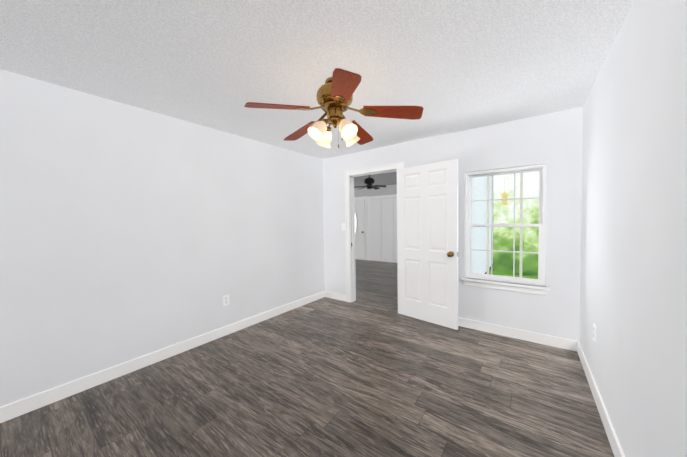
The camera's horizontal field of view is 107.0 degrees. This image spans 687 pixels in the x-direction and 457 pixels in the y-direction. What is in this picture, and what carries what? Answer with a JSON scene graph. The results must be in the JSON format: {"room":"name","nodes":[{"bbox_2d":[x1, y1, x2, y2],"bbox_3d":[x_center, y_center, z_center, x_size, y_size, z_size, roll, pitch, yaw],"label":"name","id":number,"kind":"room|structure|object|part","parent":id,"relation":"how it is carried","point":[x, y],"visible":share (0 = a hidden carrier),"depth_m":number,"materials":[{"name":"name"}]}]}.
{"room":"empty bedroom","nodes":[
{"label":"empty bedroom","id":0,"kind":"room"},
{"bbox_2d":[0,69,324,406],"bbox_3d":[-1.605,0.073,2.900,0.120,2.440,4.080,1,2,36],"label":"wall","id":1,"kind":"structure","parent":0,"point":[128,232],"depth_m":2.31,"materials":[{"name":"paint"}]},
{"bbox_2d":[0,291,323,422],"bbox_3d":[-1.496,1.236,2.947,0.019,0.110,3.960,1,2,36],"label":"baseboard","id":2,"kind":"structure","parent":1,"relation":"attached to","point":[30,403],"depth_m":2.31,"materials":[{"name":"paint"}]},
{"bbox_2d":[223,294,229,305],"bbox_3d":[-1.414,0.866,3.062,0.010,0.125,0.080,1,2,36],"label":"electrical outlet","id":3,"kind":"object","parent":1,"relation":"attached to","point":[225,300],"visible":1,"depth_m":3.06,"materials":[{"name":"plastic"}]},
{"bbox_2d":[0,259,613,456],"bbox_3d":[-0.450,1.270,4.595,7.200,0.100,8.090,1,2,36],"label":"floor","id":4,"kind":"structure","parent":0,"point":[370,371],"depth_m":1.95,"materials":[{"name":"plastic"}]},
{"bbox_2d":[0,0,633,188],"bbox_3d":[-0.489,-1.268,4.510,7.200,0.100,8.090,1,2,36],"label":"ceiling","id":5,"kind":"structure","parent":0,"point":[450,66],"depth_m":1.67,"materials":[{"name":"white paint"}]},
{"bbox_2d":[244,68,423,147],"bbox_3d":[-0.068,-0.893,2.019,1.268,0.496,1.265,1,2,36],"label":"ceiling fan","id":6,"kind":"object","parent":5,"relation":"hanging from","point":[336,90],"visible":1,"depth_m":1.90,"materials":[{"name":"brown wood"}]},
{"bbox_3d":[-0.064,-0.739,1.990,0.451,0.154,0.451,1,2,36],"label":"lamp shade","id":7,"kind":"part","parent":6,"relation":"part of","materials":[{"name":"white glass"}]},
{"bbox_2d":[354,175,385,189],"bbox_3d":[0.624,-1.108,5.989,0.784,0.354,0.760,1,2,36],"label":"ceiling fan","id":8,"kind":"object","parent":5,"relation":"hanging from","point":[369,181],"visible":0.94,"depth_m":5.91,"materials":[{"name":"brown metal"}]},
{"bbox_2d":[354,184,396,262],"bbox_3d":[1.226,-0.149,8.246,5.570,2.440,0.120,1,2,36],"label":"wall","id":9,"kind":"structure","parent":0,"point":[387,190],"depth_m":8.22,"materials":[{"name":"paint"}]},
{"bbox_2d":[355,199,365,259],"bbox_3d":[0.333,0.042,8.755,0.910,2.028,0.121,1,2,36],"label":"front door","id":10,"kind":"structure","parent":9,"relation":"in","point":[360,251],"depth_m":8.61,"materials":[{"name":"paint"}]},
{"bbox_2d":[354,196,367,259],"bbox_3d":[0.365,-0.004,8.798,1.100,2.140,0.018,1,2,36],"label":"door frame","id":11,"kind":"structure","parent":9,"relation":"attached to","point":[366,220],"depth_m":8.50,"materials":[{"name":"paint"}]},
{"bbox_2d":[367,194,396,260],"bbox_3d":[1.571,0.012,7.915,1.880,2.130,0.018,1,2,36],"label":"trim","id":12,"kind":"structure","parent":9,"relation":"attached to","point":[377,197],"depth_m":8.41,"materials":[{"name":"paint"}]},
{"bbox_2d":[370,198,396,262],"bbox_3d":[1.562,0.056,7.912,1.670,2.018,0.030,1,2,36],"label":"closet doors","id":13,"kind":"structure","parent":9,"relation":"in","point":[383,229],"depth_m":8.10,"materials":[{"name":"paint"}]},
{"bbox_2d":[322,106,582,340],"bbox_3d":[-0.462,-0.003,4.664,7.080,2.440,0.120,1,2,36],"label":"wall","id":14,"kind":"structure","parent":0,"point":[553,141],"depth_m":2.85,"materials":[{"name":"paint"}]},
{"bbox_2d":[324,291,345,300],"bbox_3d":[-0.129,1.167,4.388,0.459,0.110,0.015,1,2,36],"label":"baseboard","id":15,"kind":"structure","parent":14,"relation":"attached to","point":[328,294],"depth_m":4.39,"materials":[{"name":"paint"}]},
{"bbox_2d":[344,162,403,302],"bbox_3d":[0.492,0.140,3.972,1.022,2.171,0.168,1,2,36],"label":"door frame","id":16,"kind":"structure","parent":14,"relation":"attached to","point":[349,227],"depth_m":4.18,"materials":[{"name":"paint"}]},
{"bbox_2d":[397,159,457,329],"bbox_3d":[1.073,0.197,3.352,0.845,2.058,0.189,1,3,44],"label":"door","id":17,"kind":"structure","parent":14,"relation":"in","point":[427,236],"depth_m":3.30,"materials":[{"name":"paint"}]},
{"bbox_2d":[461,164,549,295],"bbox_3d":[1.843,0.008,2.945,0.860,1.397,0.160,1,2,36],"label":"window","id":18,"kind":"structure","parent":14,"relation":"in","point":[541,225],"depth_m":2.91,"materials":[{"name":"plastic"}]},
{"bbox_2d":[471,171,538,276],"bbox_3d":[1.863,-0.037,2.972,0.665,1.185,0.032,1,2,36],"label":"window panel","id":19,"kind":"object","parent":18,"relation":"attached to","point":[508,223],"visible":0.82,"depth_m":2.94,"materials":[{"name":"clear glass"}]},
{"bbox_2d":[458,317,575,350],"bbox_3d":[1.615,1.183,3.112,1.819,0.110,0.015,1,2,36],"label":"baseboard","id":20,"kind":"structure","parent":14,"relation":"attached to","point":[558,342],"depth_m":2.84,"materials":[{"name":"paint"}]},
{"bbox_2d":[579,0,686,456],"bbox_3d":[1.238,0.098,0.893,0.120,2.440,4.200,1,2,36],"label":"wall","id":21,"kind":"structure","parent":0,"point":[633,285],"depth_m":1.18,"materials":[{"name":"paint"}]},
{"bbox_2d":[593,323,595,342],"bbox_3d":[1.930,0.802,1.956,0.010,0.125,0.080,1,2,36],"label":"electrical outlet","id":22,"kind":"object","parent":21,"relation":"attached to","point":[594,332],"visible":1,"depth_m":1.94,"materials":[{"name":"plastic"}]},
{"bbox_2d":[576,341,624,456],"bbox_3d":[1.200,1.261,0.973,0.019,0.110,3.960,1,2,36],"label":"baseboard","id":23,"kind":"structure","parent":21,"relation":"attached to","point":[615,445],"depth_m":1.71,"materials":[{"name":"paint"}]},
{"bbox_3d":[2.409,-0.060,5.046,0.120,2.440,3.890,1,2,36],"label":"wall","id":24,"kind":"structure","parent":0,"visible":0},
{"bbox_2d":[471,176,492,273],"bbox_3d":[3.037,-0.291,5.772,0.032,3.035,5.820,1,2,36],"label":"siding","id":25,"kind":"object","parent":24,"relation":"attached to","point":[481,232],"depth_m":6.04,"materials":[{"name":"white"}]},
{"label":"outside","id":26,"kind":"structure","parent":0,"visible":0},
{"bbox_2d":[486,173,522,276],"bbox_3d":[3.538,0.330,5.595,0.900,3.390,0.171,1,2,36],"label":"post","id":27,"kind":"structure","parent":26,"point":[504,196],"depth_m":5.51,"materials":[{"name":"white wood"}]},
{"bbox_2d":[489,267,537,278],"bbox_3d":[6.692,1.419,3.171,9.030,0.080,5.820,1,2,36],"label":"lawn","id":28,"kind":"structure","parent":26,"point":[508,270],"depth_m":7.28,"materials":[{"name":"green plant"}]},
{"bbox_2d":[493,171,538,270],"bbox_3d":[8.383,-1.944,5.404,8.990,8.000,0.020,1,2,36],"label":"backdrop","id":29,"kind":"structure","parent":26,"point":[532,182],"depth_m":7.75,"materials":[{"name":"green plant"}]}
]}

